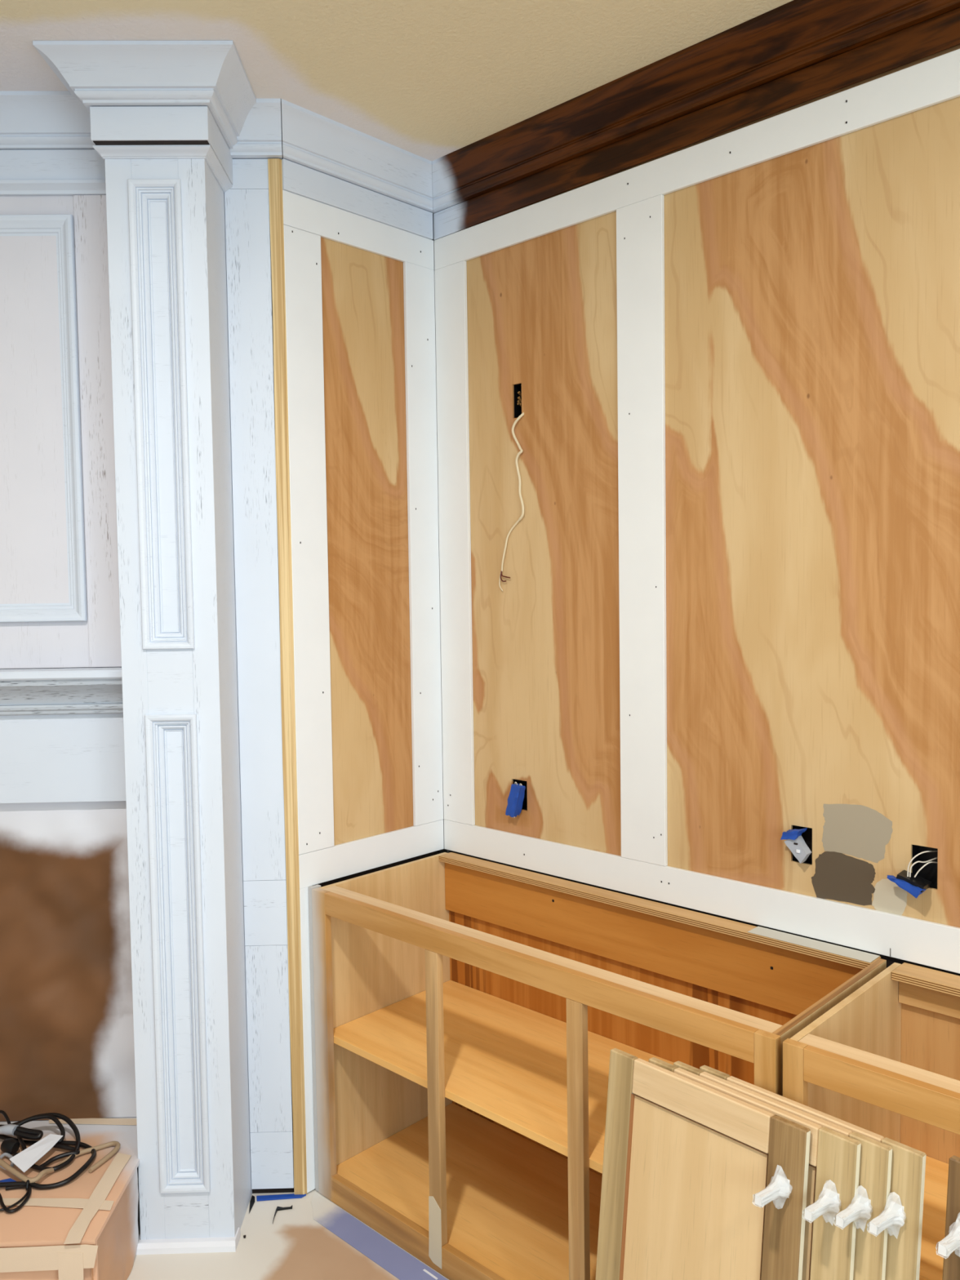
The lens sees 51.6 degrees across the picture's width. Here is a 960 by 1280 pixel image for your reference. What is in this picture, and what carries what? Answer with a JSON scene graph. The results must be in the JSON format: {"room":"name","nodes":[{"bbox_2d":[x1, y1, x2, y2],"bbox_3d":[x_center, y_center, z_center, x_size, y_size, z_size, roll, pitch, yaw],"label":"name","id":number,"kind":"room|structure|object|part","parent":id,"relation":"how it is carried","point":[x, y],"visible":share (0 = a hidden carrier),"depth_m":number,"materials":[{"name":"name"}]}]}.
{"room":"room under renovation","nodes":[
{"label":"room under renovation","id":0,"kind":"room"},
{"bbox_2d":[137,159,294,1193],"bbox_3d":[-1.659,0.093,2.395,2.373,2.620,0.032,-1,3,-1],"label":"wall","id":1,"kind":"structure","parent":0,"point":[246,203],"depth_m":2.41,"materials":[{"name":"white wood"}]},
{"bbox_2d":[0,90,94,150],"bbox_3d":[-1.474,-1.167,2.243,1.286,0.092,0.093,-1,3,-1],"label":"trim","id":2,"kind":"structure","parent":1,"relation":"attached to","point":[29,119],"depth_m":2.25,"materials":[{"name":"white wood"}]},
{"bbox_2d":[0,666,125,803],"bbox_3d":[-1.449,0.235,2.341,1.296,0.320,0.125,-1,3,-1],"label":"mantel","id":3,"kind":"object","parent":1,"relation":"attached to","point":[62,732],"visible":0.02,"depth_m":2.36,"materials":[{"name":"white wood"}]},
{"bbox_2d":[0,149,121,668],"bbox_3d":[-1.461,-0.525,2.331,1.296,1.197,0.068,-1,3,-1],"label":"overmantel","id":4,"kind":"object","parent":3,"relation":"on","point":[60,607],"visible":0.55,"depth_m":2.33,"materials":[{"name":"white wood"}]},
{"bbox_3d":[-1.398,-0.508,2.317,0.920,0.941,0.020,-1,3,-1],"label":"panel moulding","id":5,"kind":"part","parent":4,"relation":"part of","materials":[{"name":"white wood"}]},
{"bbox_3d":[-1.468,-1.037,2.283,1.296,0.026,0.024,-1,3,-1],"label":"moulding","id":6,"kind":"part","parent":4,"relation":"part of","materials":[{"name":"white wood"}]},
{"bbox_2d":[0,666,121,680],"bbox_3d":[-1.451,0.086,2.334,1.296,0.021,0.125,-1,3,-1],"label":"shelf","id":7,"kind":"object","parent":3,"relation":"attached to","point":[81,673],"depth_m":2.29,"materials":[{"name":"white wood"}]},
{"bbox_3d":[-1.450,0.129,2.314,1.296,0.062,0.059,-1,3,-1],"label":"cove moulding","id":8,"kind":"part","parent":3,"relation":"part of","materials":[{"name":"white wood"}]},
{"bbox_3d":[-1.450,0.172,2.337,1.296,0.025,0.026,-1,3,-1],"label":"bead moulding","id":9,"kind":"part","parent":3,"relation":"part of","materials":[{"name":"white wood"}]},
{"bbox_2d":[0,800,136,1121],"bbox_3d":[-1.417,0.789,2.409,1.244,0.792,0.037,-1,3,-2],"label":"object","id":10,"kind":"structure","parent":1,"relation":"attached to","point":[67,1028],"depth_m":2.42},
{"bbox_2d":[32,40,256,1254],"bbox_3d":[-0.687,0.086,2.246,0.402,2.620,0.339,-1,3,-1],"label":"pilaster","id":11,"kind":"object","parent":1,"relation":"attached to","point":[166,117],"visible":0.98,"depth_m":2.22,"materials":[{"name":"white wood"}]},
{"bbox_3d":[-0.706,-1.179,2.180,0.402,0.085,0.336,-1,3,-1],"label":"crown moulding","id":12,"kind":"part","parent":11,"relation":"part of","materials":[{"name":"white wood"}]},
{"bbox_3d":[-0.708,-1.029,2.172,0.101,0.068,0.022,-1,3,-1],"label":"rail","id":13,"kind":"part","parent":11,"relation":"part of","materials":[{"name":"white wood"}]},
{"bbox_3d":[-0.700,-0.491,2.195,0.113,1.022,0.032,-1,3,-1],"label":"panel moulding","id":14,"kind":"part","parent":11,"relation":"part of","materials":[{"name":"white wood"}]},
{"bbox_3d":[-0.707,-1.059,2.242,0.249,0.017,0.224,-1,3,-1],"label":"necking moulding","id":15,"kind":"part","parent":11,"relation":"part of","materials":[{"name":"white wood"}]},
{"bbox_3d":[-0.701,-0.491,2.208,0.053,0.962,0.005,-1,3,-1],"label":"recessed panel","id":16,"kind":"part","parent":11,"relation":"part of","materials":[{"name":"white wood"}]},
{"bbox_3d":[-0.692,0.093,2.229,0.101,0.160,0.022,-1,3,-1],"label":"rail","id":17,"kind":"part","parent":11,"relation":"part of","materials":[{"name":"white wood"}]},
{"bbox_3d":[-0.682,0.714,2.256,0.113,1.097,0.032,-1,3,-1],"label":"panel moulding","id":18,"kind":"part","parent":11,"relation":"part of","materials":[{"name":"white wood"}]},
{"bbox_3d":[-0.683,0.714,2.270,0.053,1.038,0.005,-1,3,-1],"label":"recessed panel","id":19,"kind":"part","parent":11,"relation":"part of","materials":[{"name":"white wood"}]},
{"bbox_3d":[-0.674,1.326,2.292,0.101,0.139,0.022,-1,3,-1],"label":"rail","id":20,"kind":"part","parent":11,"relation":"part of","materials":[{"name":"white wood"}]},
{"bbox_2d":[229,98,282,159],"bbox_3d":[-0.586,-1.182,2.302,0.265,0.096,0.093,-1,3,-1],"label":"trim","id":21,"kind":"structure","parent":1,"relation":"attached to","point":[260,135],"depth_m":2.30,"materials":[{"name":"white wood"}]},
{"bbox_2d":[267,158,306,1194],"bbox_3d":[-0.466,0.122,2.414,0.033,2.518,0.018,-1,3,-1],"label":"strip","id":22,"kind":"object","parent":1,"relation":"attached to","point":[274,165],"visible":1,"depth_m":2.40,"materials":[{"name":"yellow wood"}]},
{"bbox_2d":[281,146,444,1192],"bbox_3d":[-0.289,0.092,2.599,0.031,2.560,0.494,2,4,44],"label":"wall","id":23,"kind":"structure","parent":0,"point":[359,291],"depth_m":2.56,"materials":[{"name":"brown wood"}]},
{"bbox_2d":[281,98,433,213],"bbox_3d":[-0.289,-1.196,2.483,0.076,0.096,0.548,2,4,44],"label":"trim","id":24,"kind":"structure","parent":23,"relation":"attached to","point":[311,140],"depth_m":2.45,"materials":[{"name":"white wood"}]},
{"bbox_2d":[281,158,433,239],"bbox_3d":[-0.302,-1.113,2.529,0.020,0.070,0.488,2,4,44],"label":"trim","id":25,"kind":"structure","parent":23,"relation":"attached to","point":[297,179],"depth_m":2.50,"materials":[{"name":"white wood"}]},
{"bbox_3d":[-0.299,-1.038,2.535,0.010,0.080,0.494,2,4,44],"label":"rail","id":26,"kind":"part","parent":23,"relation":"part of","materials":[{"name":"white paint"}]},
{"bbox_3d":[-0.293,-0.241,2.581,0.006,1.535,0.298,2,4,44],"label":"plywood panel","id":27,"kind":"part","parent":23,"relation":"part of","materials":[{"name":"brown wood"}]},
{"bbox_3d":[-0.275,0.557,2.616,0.010,0.084,0.494,2,4,44],"label":"rail","id":28,"kind":"part","parent":23,"relation":"part of","materials":[{"name":"white paint"}]},
{"bbox_2d":[0,0,793,160],"bbox_3d":[-0.781,-1.146,-0.088,6.400,0.080,5.160,2,4,44],"label":"ceiling","id":29,"kind":"structure","parent":0,"point":[430,80],"depth_m":2.04,"materials":[{"name":"paint"}]},
{"bbox_2d":[431,44,959,975],"bbox_3d":[0.979,0.084,1.806,6.400,2.620,0.111,2,4,44],"label":"wall","id":30,"kind":"structure","parent":0,"point":[726,620],"depth_m":2.15,"materials":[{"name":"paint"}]},
{"bbox_2d":[505,782,525,817],"bbox_3d":[0.094,0.416,2.586,0.055,0.096,0.030,2,4,44],"label":"outlet","id":31,"kind":"object","parent":30,"relation":"attached to","point":[515,799],"visible":1,"depth_m":2.58,"materials":[{"name":"blue plastic"}]},
{"bbox_2d":[513,383,521,417],"bbox_3d":[0.113,-0.614,2.561,0.038,0.093,0.040,2,4,44],"label":"electrical box","id":32,"kind":"object","parent":30,"relation":"attached to","point":[517,388],"visible":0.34,"depth_m":2.57,"materials":[{"name":"black plastic"}]},
{"bbox_2d":[498,412,524,591],"bbox_3d":[0.092,-0.363,2.574,0.090,0.474,0.045,2,4,44],"label":"cable","id":33,"kind":"object","parent":32,"relation":"hanging from","point":[522,415],"visible":0.98,"depth_m":2.54,"materials":[{"name":"beige plastic"}]},
{"bbox_2d":[517,391,521,406],"bbox_3d":[0.106,-0.620,2.562,0.015,0.037,0.040,0,3,25],"label":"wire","id":34,"kind":"object","parent":32,"relation":"in","point":[519,401],"visible":0.54,"depth_m":2.55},
{"bbox_2d":[513,778,527,810],"bbox_3d":[0.121,0.404,2.619,0.060,0.085,0.040,2,4,44],"label":"electrical box","id":35,"kind":"object","parent":30,"relation":"attached to","point":[523,783],"visible":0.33,"depth_m":2.64,"materials":[{"name":"black plastic"}]},
{"bbox_3d":[0.156,-0.245,2.511,0.510,1.535,0.006,2,4,44],"label":"plywood panel","id":36,"kind":"part","parent":30,"relation":"part of","materials":[{"name":"brown wood"}]},
{"bbox_2d":[431,0,959,213],"bbox_3d":[1.510,-1.152,1.097,4.594,0.096,0.076,2,4,44],"label":"trim","id":37,"kind":"structure","parent":30,"relation":"attached to","point":[792,37],"depth_m":2.12,"materials":[{"name":"brown wood"}]},
{"bbox_2d":[433,7,959,239],"bbox_3d":[1.537,-1.069,1.125,4.590,0.070,0.004,2,4,44],"label":"trim","id":38,"kind":"structure","parent":30,"relation":"attached to","point":[939,33],"depth_m":2.11,"materials":[{"name":"brown wood"}]},
{"bbox_3d":[1.537,-0.994,1.135,4.580,0.080,0.010,2,4,44],"label":"rail","id":39,"kind":"part","parent":30,"relation":"part of","materials":[{"name":"white paint"}]},
{"bbox_3d":[1.560,0.601,1.216,4.580,0.084,0.010,2,4,44],"label":"rail","id":40,"kind":"part","parent":30,"relation":"part of","materials":[{"name":"white paint"}]},
{"bbox_2d":[780,827,811,863],"bbox_3d":[0.653,0.424,2.054,0.056,0.070,0.034,2,4,44],"label":"outlet","id":41,"kind":"object","parent":30,"relation":"attached to","point":[794,842],"visible":1,"depth_m":2.04,"materials":[{"name":"grey plastic"}]},
{"bbox_2d":[792,825,812,864],"bbox_3d":[0.686,0.424,2.082,0.053,0.084,0.040,2,4,44],"label":"electrical box","id":42,"kind":"object","parent":30,"relation":"attached to","point":[806,835],"visible":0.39,"depth_m":2.10,"materials":[{"name":"black plastic"}]},
{"bbox_3d":[1.816,-0.189,0.933,3.858,1.535,0.006,2,4,44],"label":"plywood panel","id":43,"kind":"part","parent":30,"relation":"part of","materials":[{"name":"brown wood"}]},
{"bbox_2d":[887,849,937,898],"bbox_3d":[0.829,0.442,1.903,0.073,0.080,0.084,2,4,44],"label":"outlet","id":44,"kind":"object","parent":30,"relation":"attached to","point":[915,885],"visible":0.98,"depth_m":1.88,"materials":[{"name":"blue plastic"}]},
{"bbox_2d":[911,844,937,888],"bbox_3d":[0.865,0.431,1.912,0.056,0.086,0.040,2,4,44],"label":"electrical box","id":45,"kind":"object","parent":30,"relation":"attached to","point":[929,872],"visible":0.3,"depth_m":1.93,"materials":[{"name":"black plastic"}]},
{"bbox_3d":[-0.741,1.563,0.050,6.400,0.096,5.160,2,4,44],"label":"floor","id":46,"kind":"structure","parent":0,"visible":0},
{"bbox_2d":[126,1188,448,1279],"bbox_3d":[-0.762,1.514,0.026,6.300,0.003,5.000,2,4,44],"label":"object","id":47,"kind":"structure","parent":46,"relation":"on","point":[295,1246],"depth_m":2.25,"materials":[{"name":"beige paper"}]},
{"bbox_2d":[0,1116,139,1279],"bbox_3d":[-1.425,1.285,2.212,1.303,0.248,0.475,-1,3,-1],"label":"hearth","id":48,"kind":"object","parent":47,"relation":"on","point":[115,1232],"depth_m":2.16,"materials":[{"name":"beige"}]},
{"bbox_2d":[0,1152,14,1169],"bbox_3d":[-1.073,1.181,2.252,0.032,0.008,0.071,-2,3,-29],"label":"cable loop","id":49,"kind":"object","parent":48,"relation":"on","point":[6,1154],"visible":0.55,"depth_m":2.27,"materials":[{"name":"plastic"}]},
{"bbox_2d":[0,1177,15,1182],"bbox_3d":[-1.027,1.188,2.175,0.055,0.004,0.017,1,3,30],"label":"scrap","id":50,"kind":"object","parent":48,"relation":"on","point":[9,1180],"visible":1,"depth_m":2.18,"materials":[{"name":"blue plastic"}]},
{"bbox_2d":[0,1137,19,1154],"bbox_3d":[-1.085,1.169,2.294,0.036,0.030,0.031,0,3,24],"label":"socket","id":51,"kind":"object","parent":48,"relation":"on","point":[11,1145],"visible":1,"depth_m":2.29,"materials":[{"name":"black plastic"}]},
{"bbox_2d":[0,1110,31,1213],"bbox_3d":[-1.052,1.162,2.237,0.074,0.056,0.365,-2,3,-25],"label":"cord","id":52,"kind":"object","parent":48,"relation":"on","point":[27,1186],"visible":1,"depth_m":2.12,"materials":[{"name":"black rubber"}]},
{"bbox_3d":[-1.010,1.161,2.259,0.049,0.017,0.136,0,3,15],"label":"paper strip","id":53,"kind":"part","parent":48,"relation":"part of","materials":[{"name":"white paper"}]},
{"bbox_2d":[0,1112,96,1189],"bbox_3d":[-1.022,1.162,2.265,0.290,0.055,0.231,-1,3,-1],"label":"extension cord","id":54,"kind":"object","parent":48,"relation":"on","point":[20,1132],"visible":0.93,"depth_m":2.31,"materials":[{"name":"black rubber"}]},
{"bbox_2d":[0,1244,97,1272],"bbox_3d":[-1.216,1.241,1.973,0.910,0.056,0.001,-1,3,-1],"label":"tape","id":55,"kind":"object","parent":48,"relation":"attached to","point":[28,1258],"visible":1,"depth_m":1.98,"materials":[{"name":"beige paper"}]},
{"bbox_2d":[0,1198,114,1210],"bbox_3d":[-0.900,1.194,2.107,0.257,0.001,0.035,-1,3,5],"label":"tape","id":56,"kind":"object","parent":48,"relation":"on","point":[56,1202],"visible":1,"depth_m":2.11,"materials":[{"name":"beige paper"}]},
{"bbox_2d":[0,1124,120,1183],"bbox_3d":[-0.997,1.165,2.249,0.312,0.048,0.181,-1,3,5],"label":"cord","id":57,"kind":"object","parent":48,"relation":"on","point":[8,1129],"visible":1,"depth_m":2.25,"materials":[{"name":"rubber"}]},
{"bbox_2d":[57,1253,84,1279],"bbox_3d":[-0.816,1.311,1.985,0.050,0.180,0.001,-1,3,-1],"label":"tape","id":58,"kind":"object","parent":48,"relation":"attached to","point":[70,1265],"visible":1,"depth_m":1.98,"materials":[{"name":"beige paper"}]},
{"bbox_2d":[48,1118,136,1124],"bbox_3d":[-0.947,1.178,2.433,0.234,0.001,0.029,-1,3,4],"label":"tape","id":59,"kind":"object","parent":48,"relation":"on","point":[76,1121],"visible":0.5,"depth_m":2.43,"materials":[{"name":"beige paper"}]},
{"bbox_2d":[63,1152,131,1244],"bbox_3d":[-0.816,1.190,2.131,0.037,0.001,0.320,-1,3,-1],"label":"tape","id":60,"kind":"object","parent":48,"relation":"on","point":[75,1235],"visible":1,"depth_m":2.12,"materials":[{"name":"beige paper"}]},
{"bbox_2d":[248,1195,254,1213],"bbox_3d":[-0.559,1.385,2.439,0.012,0.001,0.074,-1,3,-10],"label":"scrap","id":61,"kind":"object","parent":47,"relation":"on","point":[252,1199],"visible":1,"depth_m":2.44,"materials":[{"name":"black plastic"}]},
{"bbox_2d":[256,1193,306,1200],"bbox_3d":[-0.493,1.381,2.463,0.122,0.004,0.016,-1,3,-4],"label":"scrap","id":62,"kind":"object","parent":47,"relation":"on","point":[263,1197],"visible":1,"depth_m":2.46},
{"bbox_2d":[272,1205,292,1222],"bbox_3d":[-0.476,1.385,2.394,0.038,0.004,0.067,-1,3,-1],"label":"scrap","id":63,"kind":"object","parent":47,"relation":"on","point":[278,1208],"visible":1,"depth_m":2.42,"materials":[{"name":"black plastic"}]},
{"bbox_2d":[311,1191,448,1279],"bbox_3d":[0.394,1.410,1.671,2.296,0.001,0.072,2,4,44],"label":"tape","id":64,"kind":"object","parent":47,"relation":"on","point":[400,1264],"visible":1,"depth_m":2.29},
{"bbox_2d":[422,1269,437,1279],"bbox_3d":[-0.109,1.391,2.178,0.045,0.001,0.005,2,4,45],"label":"scrap","id":65,"kind":"object","parent":64,"relation":"on","point":[424,1270],"visible":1,"depth_m":2.18,"materials":[{"name":"white paper"}]},
{"bbox_2d":[308,852,886,1279],"bbox_3d":[0.191,0.999,2.212,1.242,0.772,0.468,2,4,44],"label":"base cabinet","id":66,"kind":"object","parent":47,"relation":"on","point":[468,1014],"visible":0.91,"depth_m":2.32,"materials":[{"name":"brown wood"}]},
{"bbox_3d":[-0.238,0.986,2.627,0.014,0.769,0.438,2,4,44],"label":"panel","id":67,"kind":"part","parent":66,"relation":"part of","materials":[{"name":"brown wood"}]},
{"bbox_3d":[0.052,1.364,2.058,1.137,0.064,0.018,2,4,44],"label":"rail","id":68,"kind":"part","parent":66,"relation":"part of","materials":[{"name":"brown wood"}]},
{"bbox_2d":[333,980,673,1173],"bbox_3d":[0.200,0.984,2.209,1.194,0.018,0.437,2,4,44],"label":"shelf","id":69,"kind":"object","parent":66,"relation":"attached to","point":[505,1055],"depth_m":2.34,"materials":[{"name":"brown wood"}]},
{"bbox_3d":[0.042,0.653,2.022,1.137,0.052,0.018,2,4,44],"label":"rail","id":70,"kind":"part","parent":66,"relation":"part of","materials":[{"name":"brown wood"}]},
{"bbox_3d":[0.352,1.005,2.370,1.224,0.740,0.002,2,4,44],"label":"panel","id":71,"kind":"part","parent":66,"relation":"part of","materials":[{"name":"brown wood"}]},
{"bbox_3d":[0.638,1.015,1.793,0.014,0.769,0.438,2,4,44],"label":"panel","id":72,"kind":"part","parent":66,"relation":"part of","materials":[{"name":"brown wood"}]},
{"bbox_2d":[595,1048,810,1279],"bbox_3d":[0.337,1.069,1.602,0.095,0.690,0.373,-4,4,-43],"label":"door","id":73,"kind":"structure","parent":47,"relation":"on","point":[700,1181],"depth_m":1.61,"materials":[{"name":"brown wood"}]},
{"bbox_3d":[0.335,1.069,1.606,0.006,0.585,0.269,5,-2,-43],"label":"panel","id":74,"kind":"part","parent":73,"relation":"part of","materials":[{"name":"brown wood"}]},
{"bbox_3d":[0.356,0.752,1.614,0.015,0.058,0.261,5,-2,-43],"label":"rail","id":75,"kind":"part","parent":73,"relation":"part of","materials":[{"name":"brown wood"}]},
{"bbox_3d":[0.433,0.818,1.471,0.060,0.026,0.022,6,-2,-43],"label":"knob","id":76,"kind":"part","parent":73,"relation":"part of","materials":[{"name":"white plastic"}]},
{"bbox_2d":[648,1057,861,1279],"bbox_3d":[0.398,1.070,1.567,0.095,0.690,0.373,-4,4,-43],"label":"door","id":77,"kind":"structure","parent":47,"relation":"on","point":[834,1157],"depth_m":1.46,"materials":[{"name":"brown wood"}]},
{"bbox_3d":[0.417,0.753,1.579,0.015,0.058,0.261,5,-2,-43],"label":"rail","id":78,"kind":"part","parent":77,"relation":"part of","materials":[{"name":"brown wood"}]},
{"bbox_3d":[0.397,1.070,1.571,0.006,0.585,0.269,5,-2,-43],"label":"panel","id":79,"kind":"part","parent":77,"relation":"part of","materials":[{"name":"brown wood"}]},
{"bbox_3d":[0.494,0.819,1.436,0.060,0.026,0.022,6,-2,-43],"label":"knob","id":80,"kind":"part","parent":77,"relation":"part of","materials":[{"name":"white plastic"}]},
{"bbox_2d":[673,1061,892,1279],"bbox_3d":[0.438,1.070,1.552,0.095,0.690,0.373,-4,4,-43],"label":"door","id":81,"kind":"structure","parent":47,"relation":"on","point":[872,1193],"depth_m":1.43,"materials":[{"name":"brown wood"}]},
{"bbox_3d":[0.457,0.753,1.564,0.015,0.058,0.261,5,-2,-43],"label":"rail","id":82,"kind":"part","parent":81,"relation":"part of","materials":[{"name":"brown wood"}]},
{"bbox_3d":[0.534,0.819,1.421,0.060,0.026,0.022,6,-2,-43],"label":"knob","id":83,"kind":"part","parent":81,"relation":"part of","materials":[{"name":"white plastic"}]},
{"bbox_2d":[699,962,959,1279],"bbox_3d":[0.917,1.029,1.441,1.140,0.770,0.586,2,4,44],"label":"base cabinet","id":84,"kind":"object","parent":47,"relation":"on","point":[884,1060],"depth_m":1.62,"materials":[{"name":"brown wood"}]},
{"bbox_3d":[0.498,0.754,1.547,0.015,0.058,0.261,5,-2,-43],"label":"rail","id":85,"kind":"part","parent":84,"relation":"part of","materials":[{"name":"brown wood"}]},
{"bbox_3d":[0.659,1.016,1.773,0.014,0.769,0.438,2,4,44],"label":"panel","id":86,"kind":"part","parent":84,"relation":"part of","materials":[{"name":"brown wood"}]},
{"bbox_3d":[0.849,0.680,1.254,0.922,0.052,0.018,2,4,44],"label":"rail","id":87,"kind":"part","parent":84,"relation":"part of","materials":[{"name":"brown wood"}]},
{"bbox_3d":[0.575,0.819,1.405,0.060,0.026,0.022,6,-2,-43],"label":"knob","id":88,"kind":"part","parent":84,"relation":"part of","materials":[{"name":"white plastic"}]},
{"bbox_3d":[1.165,1.032,1.596,0.992,0.740,0.002,2,4,44],"label":"panel","id":89,"kind":"part","parent":84,"relation":"part of","materials":[{"name":"brown wood"}]},
{"bbox_2d":[919,1155,948,1279],"bbox_3d":[1.013,1.012,1.436,0.962,0.018,0.437,2,4,44],"label":"door","id":90,"kind":"structure","parent":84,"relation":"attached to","point":[936,1171],"depth_m":1.71,"materials":[{"name":"brown wood"}]},
{"bbox_3d":[0.650,0.820,1.358,0.060,0.026,0.022,6,-2,-43],"label":"knob","id":91,"kind":"part","parent":84,"relation":"part of","materials":[{"name":"white plastic"}]}
]}

